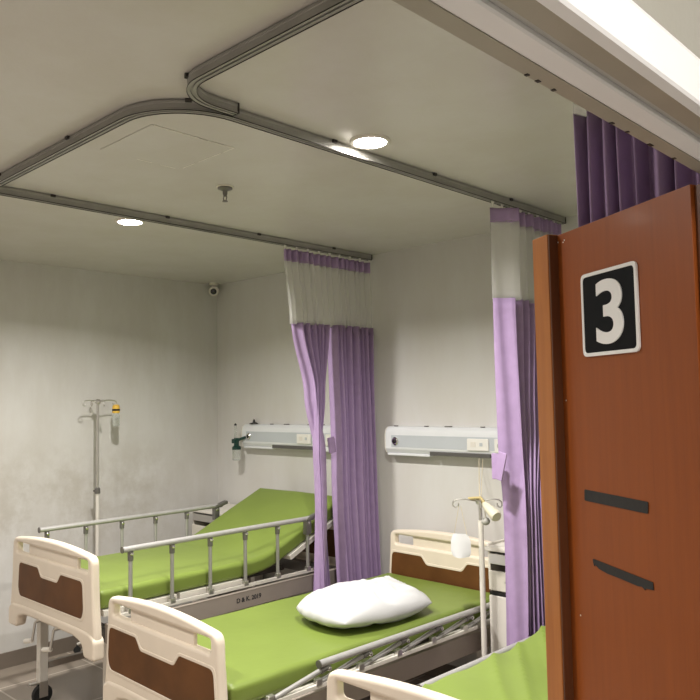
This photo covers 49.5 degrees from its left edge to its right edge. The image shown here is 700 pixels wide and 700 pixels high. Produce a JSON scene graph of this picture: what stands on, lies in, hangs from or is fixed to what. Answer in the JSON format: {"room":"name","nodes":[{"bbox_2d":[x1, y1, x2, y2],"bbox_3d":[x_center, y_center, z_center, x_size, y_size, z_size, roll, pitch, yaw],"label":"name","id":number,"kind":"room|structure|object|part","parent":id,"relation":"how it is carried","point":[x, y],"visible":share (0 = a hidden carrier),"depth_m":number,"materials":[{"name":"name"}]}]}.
{"room":"hospital room","nodes":[
{"label":"hospital room","id":0,"kind":"room"},
{"bbox_2d":[0,260,217,653],"bbox_3d":[-2.778,0.721,4.633,0.100,2.700,4.950,-5,-5,44],"label":"wall","id":1,"kind":"structure","parent":0,"point":[69,337],"depth_m":5.57,"materials":[{"name":"paint"}]},
{"bbox_2d":[0,636,81,669],"bbox_3d":[-2.720,2.014,4.505,0.012,0.100,4.738,-5,-5,44],"label":"baseboard","id":2,"kind":"structure","parent":1,"relation":"attached to","point":[63,645],"depth_m":5.10,"materials":[{"name":"paint"}]},
{"bbox_2d":[0,649,433,699],"bbox_3d":[-0.981,1.975,2.848,5.012,0.100,4.950,-5,-5,44],"label":"floor","id":3,"kind":"structure","parent":0,"point":[82,679],"depth_m":4.72,"materials":[{"name":"tile"}]},
{"bbox_2d":[73,399,116,652],"bbox_3d":[-1.766,1.223,5.338,0.298,1.753,0.285,-5,-5,44],"label":"stand","id":4,"kind":"object","parent":3,"relation":"on","point":[77,648],"visible":0.44,"depth_m":5.34,"materials":[{"name":"silver metal"}]},
{"bbox_3d":[-1.783,0.990,5.350,0.052,0.042,0.039,-5,-5,44],"label":"clamp knob","id":5,"kind":"part","parent":4,"relation":"part of","materials":[{"name":"grey metal"}]},
{"bbox_2d":[112,404,119,425],"bbox_3d":[-1.692,0.463,5.488,0.054,0.178,0.054,-5,-5,44],"label":"bottle","id":6,"kind":"object","parent":4,"relation":"hanging from","point":[115,408],"visible":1,"depth_m":5.47,"materials":[{"name":"white plastic"}]},
{"bbox_2d":[9,488,336,699],"bbox_3d":[-0.951,1.505,4.712,1.007,1.075,1.994,-5,-5,44],"label":"hospital bed","id":7,"kind":"object","parent":3,"relation":"on","point":[68,588],"visible":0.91,"depth_m":4.35,"materials":[{"name":"beige plastic"}]},
{"bbox_3d":[-1.648,1.512,4.136,0.030,0.109,0.177,-5,-5,44],"label":"crank handle","id":8,"kind":"part","parent":7,"relation":"part of","materials":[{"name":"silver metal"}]},
{"bbox_3d":[-1.777,1.714,4.387,0.050,0.390,0.050,-5,-5,44],"label":"leg","id":9,"kind":"part","parent":7,"relation":"part of","materials":[{"name":"white metal"}]},
{"bbox_3d":[-1.605,1.273,4.046,0.768,0.185,0.003,-5,-5,44],"label":"accent panel","id":10,"kind":"part","parent":7,"relation":"part of","materials":[{"name":"brown laminate"}]},
{"bbox_3d":[-1.489,1.499,3.984,0.030,0.109,0.177,-5,-5,44],"label":"crank handle","id":11,"kind":"part","parent":7,"relation":"part of","materials":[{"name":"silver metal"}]},
{"bbox_3d":[-1.590,1.282,4.061,0.995,0.520,0.046,-5,-5,44],"label":"footboard","id":12,"kind":"part","parent":7,"relation":"part of","materials":[{"name":"beige plastic"}]},
{"bbox_3d":[-1.586,1.480,4.048,1.007,0.133,0.062,-5,-5,44],"label":"foot moulding","id":13,"kind":"part","parent":7,"relation":"part of","materials":[{"name":"beige plastic"}]},
{"bbox_3d":[-1.639,1.247,4.706,0.021,0.294,0.021,-5,-5,44],"label":"rail post","id":14,"kind":"part","parent":7,"relation":"part of","materials":[{"name":"silver metal"}]},
{"bbox_3d":[-1.222,1.670,3.856,0.050,0.390,0.050,-5,-5,44],"label":"leg","id":15,"kind":"part","parent":7,"relation":"part of","materials":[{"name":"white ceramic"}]},
{"bbox_3d":[-1.468,1.256,4.884,0.021,0.294,0.021,-5,-5,44],"label":"rail post","id":16,"kind":"part","parent":7,"relation":"part of","materials":[{"name":"silver metal"}]},
{"bbox_3d":[-1.119,1.183,3.869,0.021,0.294,0.021,-5,-5,44],"label":"rail post","id":17,"kind":"part","parent":7,"relation":"part of","materials":[{"name":"silver metal"}]},
{"bbox_3d":[-1.384,1.093,4.986,0.033,0.029,1.328,-5,-5,44],"label":"rail","id":18,"kind":"part","parent":7,"relation":"part of","materials":[{"name":"metal"}]},
{"bbox_3d":[-1.298,1.264,5.062,0.021,0.294,0.021,-5,-5,44],"label":"rail post","id":19,"kind":"part","parent":7,"relation":"part of","materials":[{"name":"silver metal"}]},
{"bbox_3d":[-0.949,1.191,4.047,0.021,0.294,0.021,-5,-5,44],"label":"rail post","id":20,"kind":"part","parent":7,"relation":"part of","materials":[{"name":"silver metal"}]},
{"bbox_3d":[-1.127,1.273,5.240,0.021,0.294,0.021,-5,-5,44],"label":"rail post","id":21,"kind":"part","parent":7,"relation":"part of","materials":[{"name":"silver metal"}]},
{"bbox_3d":[-0.951,1.164,4.739,0.864,0.391,1.777,-5,-5,44],"label":"mattress","id":22,"kind":"part","parent":7,"relation":"part of","materials":[{"name":"green plastic"}]},
{"bbox_3d":[-0.778,1.200,4.225,0.021,0.294,0.021,-5,-5,44],"label":"rail post","id":23,"kind":"part","parent":7,"relation":"part of","materials":[{"name":"silver metal"}]},
{"bbox_3d":[-0.690,1.360,4.303,0.022,0.018,1.433,-5,-5,44],"label":"rail","id":24,"kind":"part","parent":7,"relation":"part of","materials":[{"name":"silver metal"}]},
{"bbox_3d":[-0.694,1.038,4.326,0.033,0.029,1.328,-5,-5,44],"label":"rail","id":25,"kind":"part","parent":7,"relation":"part of","materials":[{"name":"metal"}]},
{"bbox_3d":[-0.934,1.497,4.729,0.850,0.090,1.745,-5,-5,44],"label":"cross frame","id":26,"kind":"part","parent":7,"relation":"part of","materials":[{"name":"grey metal"}]},
{"bbox_3d":[-0.615,1.451,4.425,0.037,0.100,1.745,-5,-5,44],"label":"panel","id":27,"kind":"part","parent":7,"relation":"part of","materials":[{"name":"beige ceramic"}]},
{"bbox_3d":[-0.608,1.209,4.402,0.021,0.294,0.021,-5,-5,44],"label":"rail post","id":28,"kind":"part","parent":7,"relation":"part of","materials":[{"name":"silver metal"}]},
{"bbox_3d":[-0.688,1.770,5.523,0.050,0.390,0.050,-5,-5,44],"label":"leg","id":29,"kind":"part","parent":7,"relation":"part of","materials":[{"name":"metal"}]},
{"bbox_3d":[-0.437,1.218,4.580,0.021,0.294,0.021,-5,-5,44],"label":"rail post","id":30,"kind":"part","parent":7,"relation":"part of","materials":[{"name":"silver metal"}]},
{"bbox_3d":[-0.266,1.226,4.758,0.021,0.294,0.021,-5,-5,44],"label":"rail post","id":31,"kind":"part","parent":7,"relation":"part of","materials":[{"name":"silver metal"}]},
{"bbox_3d":[-0.282,1.554,5.407,1.007,0.133,0.062,-5,-5,44],"label":"foot moulding","id":32,"kind":"part","parent":7,"relation":"part of","materials":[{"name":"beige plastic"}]},
{"bbox_3d":[-0.285,1.356,5.420,0.995,0.520,0.046,-5,-5,44],"label":"headboard","id":33,"kind":"part","parent":7,"relation":"part of","materials":[{"name":"beige plastic"}]},
{"bbox_3d":[-0.301,1.347,5.405,0.768,0.185,0.003,-5,-5,44],"label":"accent panel","id":34,"kind":"part","parent":7,"relation":"part of","materials":[{"name":"brown laminate"}]},
{"bbox_2d":[191,502,262,604],"bbox_3d":[-0.945,1.663,5.813,0.450,0.912,0.384,-5,-5,44],"label":"base cabinet","id":35,"kind":"object","parent":3,"relation":"on","point":[201,518],"visible":0.17,"depth_m":5.79,"materials":[{"name":"white plastic"}]},
{"bbox_3d":[-1.067,1.380,5.710,0.402,0.097,0.018,-5,-5,44],"label":"drawer","id":36,"kind":"part","parent":35,"relation":"part of","materials":[{"name":"white plastic"}]},
{"bbox_2d":[193,512,213,522],"bbox_3d":[-0.952,1.278,5.838,0.394,0.053,0.346,-5,-5,44],"label":"tray","id":37,"kind":"object","parent":35,"relation":"on","point":[198,517],"depth_m":5.76,"materials":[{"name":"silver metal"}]},
{"bbox_2d":[191,502,235,515],"bbox_3d":[-0.948,1.225,5.847,0.450,0.034,0.370,-5,-5,44],"label":"tray","id":38,"kind":"object","parent":35,"relation":"on","point":[208,512],"depth_m":5.79,"materials":[{"name":"white plastic"}]},
{"bbox_2d":[103,529,490,699],"bbox_3d":[-0.118,1.506,3.782,2.004,0.922,0.994,3,-5,-44],"label":"hospital bed","id":39,"kind":"object","parent":3,"relation":"on","point":[267,651],"visible":0.73,"depth_m":3.38,"materials":[{"name":"beige plastic"}]},
{"bbox_3d":[-0.778,1.524,3.133,0.062,0.133,0.932,3,-5,-44],"label":"foot moulding","id":40,"kind":"part","parent":39,"relation":"part of","materials":[{"name":"beige plastic"}]},
{"bbox_3d":[-0.797,1.317,3.131,0.003,0.185,0.841,3,-5,-44],"label":"accent panel","id":41,"kind":"part","parent":39,"relation":"part of","materials":[{"name":"brown plastic"}]},
{"bbox_3d":[-0.781,1.326,3.146,0.046,0.520,0.920,3,-5,-44],"label":"footboard","id":42,"kind":"part","parent":39,"relation":"part of","materials":[{"name":"beige plastic"}]},
{"bbox_3d":[-0.201,1.336,3.045,0.304,0.075,0.021,3,-5,-44],"label":"rail post","id":43,"kind":"part","parent":39,"relation":"part of","materials":[{"name":"silver metal"}]},
{"bbox_3d":[-0.025,1.344,3.217,0.304,0.075,0.021,3,-5,-44],"label":"rail post","id":44,"kind":"part","parent":39,"relation":"part of","materials":[{"name":"silver metal"}]},
{"bbox_3d":[-0.105,1.375,3.808,1.819,0.100,0.865,3,-5,-44],"label":"mattress","id":45,"kind":"part","parent":39,"relation":"part of","materials":[{"name":"green plastic"}]},
{"bbox_2d":[296,575,431,628],"bbox_3d":[0.072,1.243,3.766,0.660,0.200,0.470,2,-5,-38],"label":"pillow","id":46,"kind":"object","parent":39,"relation":"on","point":[386,599],"visible":1,"depth_m":3.61,"materials":[{"name":"white fabric"}]},
{"bbox_3d":[0.132,1.387,3.369,1.433,0.018,0.022,3,-5,-44],"label":"rail","id":47,"kind":"part","parent":39,"relation":"part of","materials":[{"name":"silver metal"}]},
{"bbox_3d":[0.151,1.353,3.390,0.304,0.075,0.021,3,-5,-44],"label":"rail post","id":48,"kind":"part","parent":39,"relation":"part of","materials":[{"name":"silver metal"}]},
{"bbox_3d":[0.208,1.478,3.485,1.755,0.100,0.037,3,-5,-44],"label":"panel","id":49,"kind":"part","parent":39,"relation":"part of","materials":[{"name":"grey metal"}]},
{"bbox_3d":[0.347,1.315,3.586,1.328,0.029,0.033,3,-5,-44],"label":"rail","id":50,"kind":"part","parent":39,"relation":"part of","materials":[{"name":"metal"}]},
{"bbox_3d":[-0.102,1.524,3.799,1.755,0.090,0.850,3,-5,-44],"label":"cross frame","id":51,"kind":"part","parent":39,"relation":"part of","materials":[{"name":"grey metal"}]},
{"bbox_3d":[0.327,1.361,3.563,0.304,0.075,0.021,3,-5,-44],"label":"rail post","id":52,"kind":"part","parent":39,"relation":"part of","materials":[{"name":"silver metal"}]},
{"bbox_3d":[0.570,1.339,4.476,0.046,0.520,0.920,3,-5,-44],"label":"headboard","id":53,"kind":"part","parent":39,"relation":"part of","materials":[{"name":"beige plastic"}]},
{"bbox_3d":[0.553,1.330,4.461,0.003,0.185,0.841,3,-5,-44],"label":"accent panel","id":54,"kind":"part","parent":39,"relation":"part of","materials":[{"name":"brown laminate"}]},
{"bbox_3d":[0.502,1.369,3.735,0.304,0.075,0.021,3,-5,-44],"label":"rail post","id":55,"kind":"part","parent":39,"relation":"part of","materials":[{"name":"silver metal"}]},
{"bbox_3d":[0.678,1.377,3.908,0.304,0.075,0.021,3,-5,-44],"label":"rail post","id":56,"kind":"part","parent":39,"relation":"part of","materials":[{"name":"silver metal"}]},
{"bbox_3d":[0.711,1.700,4.044,0.050,0.287,0.050,3,-5,-44],"label":"leg","id":57,"kind":"part","parent":39,"relation":"part of","materials":[{"name":"metal"}]},
{"bbox_2d":[327,626,547,699],"bbox_3d":[0.922,1.421,2.764,2.039,0.922,0.994,3,-5,-45],"label":"hospital bed","id":58,"kind":"object","parent":3,"relation":"on","point":[518,670],"visible":0.26,"depth_m":2.70,"materials":[{"name":"beige plastic"}]},
{"bbox_3d":[0.251,1.225,2.112,0.046,0.520,0.940,3,-5,-45],"label":"footboard","id":59,"kind":"part","parent":58,"relation":"part of","materials":[{"name":"beige plastic"}]},
{"bbox_3d":[0.725,1.269,3.260,1.328,0.029,0.033,3,-5,-45],"label":"rail","id":60,"kind":"part","parent":58,"relation":"part of","materials":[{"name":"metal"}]},
{"bbox_3d":[0.932,1.163,2.798,1.853,0.257,0.882,3,-5,-45],"label":"mattress","id":61,"kind":"part","parent":58,"relation":"part of","materials":[{"name":"fabric"}]},
{"bbox_2d":[452,498,502,656],"bbox_3d":[0.660,1.338,3.707,0.317,1.226,0.303,-5,-5,44],"label":"stand","id":62,"kind":"object","parent":3,"relation":"on","point":[478,502],"visible":0.82,"depth_m":3.70,"materials":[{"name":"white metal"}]},
{"bbox_2d":[451,506,470,557],"bbox_3d":[0.545,0.896,3.742,0.103,0.252,0.030,-2,-4,21],"label":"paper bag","id":63,"kind":"object","parent":62,"relation":"hanging from","point":[460,543],"visible":1,"depth_m":3.73,"materials":[{"name":"beige"}]},
{"bbox_2d":[484,539,506,652],"bbox_3d":[0.982,1.476,3.902,0.370,0.967,0.469,-5,-5,44],"label":"base cabinet","id":64,"kind":"object","parent":3,"relation":"on","point":[496,549],"visible":0.24,"depth_m":3.84,"materials":[{"name":"white plastic"}]},
{"bbox_2d":[484,539,504,552],"bbox_3d":[0.978,1.010,3.937,0.370,0.034,0.455,-5,-5,44],"label":"tray","id":65,"kind":"object","parent":64,"relation":"on","point":[498,546],"depth_m":3.89,"materials":[{"name":"white plastic"}]},
{"bbox_2d":[489,552,504,565],"bbox_3d":[0.974,1.063,3.928,0.314,0.053,0.431,-5,-5,44],"label":"drawer","id":66,"kind":"object","parent":64,"relation":"on","point":[495,558],"depth_m":3.85,"materials":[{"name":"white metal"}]},
{"bbox_3d":[0.830,1.164,3.769,0.322,0.097,0.018,-5,-5,44],"label":"drawer","id":67,"kind":"part","parent":64,"relation":"part of","materials":[{"name":"white plastic"}]},
{"bbox_3d":[0.837,1.550,3.744,0.322,0.623,0.018,-5,-5,44],"label":"door","id":68,"kind":"part","parent":64,"relation":"part of","materials":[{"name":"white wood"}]},
{"bbox_2d":[0,0,586,284],"bbox_3d":[-1.030,-0.819,3.032,5.012,0.100,4.950,-5,-5,44],"label":"ceiling","id":69,"kind":"structure","parent":0,"point":[446,107],"depth_m":2.78,"materials":[{"name":"paint"}]},
{"bbox_2d":[115,217,144,225],"bbox_3d":[-1.187,-0.690,4.091,0.156,0.012,0.156,-5,-5,44],"label":"recessed light","id":70,"kind":"object","parent":69,"relation":"in","point":[123,221],"visible":0.91,"depth_m":4.07,"materials":[{"name":"white glass"}]},
{"bbox_2d":[100,124,233,168],"bbox_3d":[-0.708,-0.779,2.939,0.376,0.003,0.364,-5,-5,44],"label":"access panel","id":71,"kind":"object","parent":69,"relation":"attached to","point":[156,144],"visible":1,"depth_m":2.92,"materials":[{"name":"paint"}]},
{"bbox_2d":[0,186,371,260],"bbox_3d":[-0.718,-0.672,4.277,0.048,0.039,2.478,-5,-5,44],"label":"track","id":72,"kind":"object","parent":69,"relation":"attached to","point":[52,199],"visible":1,"depth_m":4.00,"materials":[{"name":"grey metal"}]},
{"bbox_2d":[284,245,380,591],"bbox_3d":[-0.099,0.671,4.787,0.162,2.606,0.775,-5,-5,44],"label":"curtain","id":73,"kind":"object","parent":72,"relation":"hanging from","point":[348,351],"visible":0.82,"depth_m":4.83,"materials":[{"name":"purple fabric"}]},
{"bbox_2d":[291,322,329,591],"bbox_3d":[-0.219,0.901,4.656,0.081,2.135,0.279,-5,-5,44],"label":"drape","id":74,"kind":"object","parent":73,"relation":"hanging from","point":[311,341],"depth_m":4.68,"materials":[{"name":"purple fabric"}]},
{"bbox_2d":[328,325,380,582],"bbox_3d":[0.037,0.913,4.909,0.163,2.135,0.365,-5,-5,44],"label":"drape","id":75,"kind":"object","parent":73,"relation":"hanging from","point":[351,349],"depth_m":4.89,"materials":[{"name":"purple fabric"}]},
{"bbox_2d":[209,283,218,295],"bbox_3d":[-1.126,-0.498,6.283,0.083,0.109,0.092,0,-4,-7],"label":"security camera","id":76,"kind":"object","parent":69,"relation":"attached to","point":[213,290],"visible":1,"depth_m":6.25,"materials":[{"name":"white plastic"}]},
{"bbox_2d":[216,184,233,201],"bbox_3d":[-0.572,-0.712,3.474,0.080,0.071,0.080,-5,-5,44],"label":"sprinkler","id":77,"kind":"object","parent":69,"relation":"attached to","point":[225,188],"visible":1,"depth_m":3.46,"materials":[{"name":"grey metal"}]},
{"bbox_2d":[184,0,363,116],"bbox_3d":[0.014,-0.847,1.812,0.246,0.039,1.616,2,-5,-38],"label":"track","id":78,"kind":"object","parent":69,"relation":"attached to","point":[319,11],"visible":1,"depth_m":2.06,"materials":[{"name":"grey metal"}]},
{"bbox_2d":[573,111,699,226],"bbox_3d":[0.532,0.428,1.268,0.255,2.607,0.050,-5,-5,44],"label":"curtain","id":79,"kind":"object","parent":78,"relation":"hanging from","point":[616,171],"visible":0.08,"depth_m":1.35,"materials":[{"name":"purple fabric"}]},
{"bbox_2d":[0,98,565,223],"bbox_3d":[-0.238,-0.714,3.771,1.523,0.039,2.546,-5,-5,44],"label":"track","id":80,"kind":"object","parent":69,"relation":"attached to","point":[126,114],"visible":0.98,"depth_m":2.83,"materials":[{"name":"grey metal"}]},
{"bbox_2d":[490,201,560,645],"bbox_3d":[0.947,0.583,3.718,0.214,2.606,0.687,-5,-5,44],"label":"curtain","id":81,"kind":"object","parent":80,"relation":"hanging from","point":[516,464],"visible":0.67,"depth_m":3.61,"materials":[{"name":"purple fabric"}]},
{"bbox_2d":[493,298,544,645],"bbox_3d":[0.978,0.819,3.725,0.209,2.135,0.567,-5,-5,44],"label":"drape","id":82,"kind":"object","parent":81,"relation":"hanging from","point":[513,319],"depth_m":3.61,"materials":[{"name":"purple fabric"}]},
{"bbox_2d":[350,134,390,149],"bbox_3d":[0.076,-0.791,2.891,0.156,0.012,0.156,-5,-5,44],"label":"recessed light","id":83,"kind":"object","parent":69,"relation":"in","point":[364,141],"visible":1,"depth_m":2.87,"materials":[{"name":"white glass"}]},
{"bbox_2d":[217,215,577,666],"bbox_3d":[0.708,0.661,4.654,4.912,2.700,0.100,-5,-5,44],"label":"wall","id":84,"kind":"structure","parent":0,"point":[428,308],"depth_m":4.98,"materials":[{"name":"paint"}]},
{"bbox_2d":[241,423,330,451],"bbox_3d":[-0.385,0.639,5.567,1.232,0.190,0.096,-5,-5,44],"label":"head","id":85,"kind":"object","parent":84,"relation":"attached to","point":[261,436],"visible":0.51,"depth_m":5.66},
{"bbox_2d":[232,423,245,460],"bbox_3d":[-0.872,0.719,5.938,0.115,0.288,0.075,-5,-5,44],"label":"oxygen flowmeter","id":86,"kind":"object","parent":85,"relation":"attached to","point":[236,449],"visible":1,"depth_m":5.93,"materials":[{"name":"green plastic"}]},
{"bbox_2d":[232,450,240,460],"bbox_3d":[-0.888,0.822,5.945,0.066,0.085,0.066,-5,-5,44],"label":"bottle","id":87,"kind":"object","parent":86,"relation":"on","point":[236,454],"depth_m":5.92,"materials":[{"name":"clear plastic"}]},
{"bbox_3d":[-0.407,0.641,5.544,1.120,0.076,0.004,-5,-5,44],"label":"panel","id":88,"kind":"part","parent":85,"relation":"part of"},
{"bbox_2d":[297,434,310,443],"bbox_3d":[-0.332,0.641,5.464,0.150,0.070,0.010,-5,-5,44],"label":"switch plate","id":89,"kind":"object","parent":85,"relation":"attached to","point":[301,438],"depth_m":5.46,"materials":[{"name":"white plastic"}]},
{"bbox_2d":[325,434,330,445],"bbox_3d":[-0.140,0.627,5.281,0.080,0.080,0.010,-5,-5,44],"label":"power socket","id":90,"kind":"object","parent":85,"relation":"attached to","point":[326,435],"depth_m":5.30,"materials":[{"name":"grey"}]},
{"bbox_2d":[423,664,457,676],"bbox_3d":[0.665,1.958,4.554,4.838,0.100,0.012,-5,-5,44],"label":"baseboard","id":91,"kind":"structure","parent":84,"relation":"attached to","point":[445,668],"depth_m":4.65,"materials":[{"name":"paint"}]},
{"bbox_2d":[384,425,497,457],"bbox_3d":[0.693,0.553,4.537,1.232,0.190,0.096,-5,-5,44],"label":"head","id":92,"kind":"object","parent":84,"relation":"attached to","point":[423,441],"visible":0.58,"depth_m":4.63},
{"bbox_2d":[392,437,397,444],"bbox_3d":[0.287,0.585,4.870,0.052,0.052,0.012,-5,-5,44],"label":"outlet","id":93,"kind":"object","parent":92,"relation":"attached to","point":[394,439],"depth_m":4.86,"materials":[{"name":"black metal"}]},
{"bbox_3d":[0.671,0.554,4.514,1.120,0.076,0.004,-5,-5,44],"label":"panel","id":94,"kind":"part","parent":92,"relation":"part of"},
{"bbox_2d":[467,439,488,450],"bbox_3d":[0.747,0.554,4.434,0.150,0.070,0.010,-5,-5,44],"label":"switch plate","id":95,"kind":"object","parent":92,"relation":"attached to","point":[472,444],"depth_m":4.43,"materials":[{"name":"white plastic"}]},
{"bbox_2d":[468,459,500,520],"bbox_3d":[0.675,0.721,4.010,0.144,0.232,0.890,-1,-4,5],"label":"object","id":96,"kind":"object","parent":92,"relation":"attached to","point":[492,512],"visible":1,"depth_m":3.62,"materials":[{"name":"beige plastic"}]},
{"bbox_3d":[0.708,0.678,4.096,0.026,0.136,0.720,-2,-4,10],"label":"call cord","id":97,"kind":"part","parent":96,"relation":"part of","materials":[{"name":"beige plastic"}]},
{"bbox_2d":[481,510,489,524],"bbox_3d":[0.661,0.800,3.701,0.041,0.108,0.042,-5,-5,44],"label":"bulb","id":98,"kind":"object","parent":96,"relation":"hanging from","point":[485,521],"visible":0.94,"depth_m":3.69,"materials":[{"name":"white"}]},
{"bbox_3d":[0.662,0.835,3.699,0.041,0.039,0.042,-5,-5,44],"label":"bulb","id":99,"kind":"part","parent":98,"relation":"part of","materials":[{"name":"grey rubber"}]},
{"bbox_2d":[494,439,497,452],"bbox_3d":[0.859,0.547,4.327,0.080,0.080,0.010,-5,-5,44],"label":"power socket","id":100,"kind":"object","parent":92,"relation":"attached to","point":[495,440],"depth_m":4.34,"materials":[{"name":"grey"}]},
{"bbox_2d":[632,0,699,58],"bbox_3d":[0.002,-0.644,0.515,0.069,0.615,1.560,-5,-5,44],"label":"wall","id":101,"kind":"structure","parent":0,"point":[680,18],"depth_m":0.80,"materials":[{"name":"beige paint"}]},
{"bbox_3d":[0.777,0.435,1.237,0.074,2.700,4.750,-5,-5,44],"label":"wall","id":102,"kind":"structure","parent":0,"visible":0},
{"bbox_2d":[392,0,699,173],"bbox_3d":[0.010,-0.302,0.490,0.091,0.068,1.680,-5,-5,44],"label":"trim","id":103,"kind":"structure","parent":102,"relation":"attached to","point":[611,59],"depth_m":0.69,"materials":[{"name":"beige paint"}]},
{"bbox_3d":[0.039,-0.305,0.463,0.012,0.068,1.680,-5,-5,44],"label":"casing","id":104,"kind":"part","parent":103,"relation":"part of","materials":[{"name":"white paint"}]},
{"bbox_2d":[533,184,699,699],"bbox_3d":[0.440,0.778,1.139,0.059,1.990,0.404,0,-4,-18],"label":"door","id":105,"kind":"structure","parent":102,"relation":"in","point":[627,425],"depth_m":1.16,"materials":[{"name":"red wood"}]},
{"bbox_2d":[580,261,640,356],"bbox_3d":[0.407,-0.061,1.194,0.006,0.137,0.143,0,-4,-17],"label":"number sign","id":106,"kind":"object","parent":105,"relation":"attached to","point":[610,308],"visible":1,"depth_m":1.19,"materials":[{"name":"black plastic"},{"name":"white plastic"}]},
{"bbox_2d":[584,489,648,513],"bbox_3d":[0.412,0.235,1.182,0.001,0.019,0.160,0,-4,-17],"label":"tape strip","id":107,"kind":"object","parent":105,"relation":"attached to","point":[591,496],"visible":1,"depth_m":1.18,"materials":[{"name":"black"}]},
{"bbox_2d":[593,559,653,589],"bbox_3d":[0.417,0.345,1.165,0.001,0.021,0.148,0,-4,-17],"label":"tape strip","id":108,"kind":"object","parent":105,"relation":"attached to","point":[638,581],"visible":1,"depth_m":1.16,"materials":[{"name":"black"}]}
]}

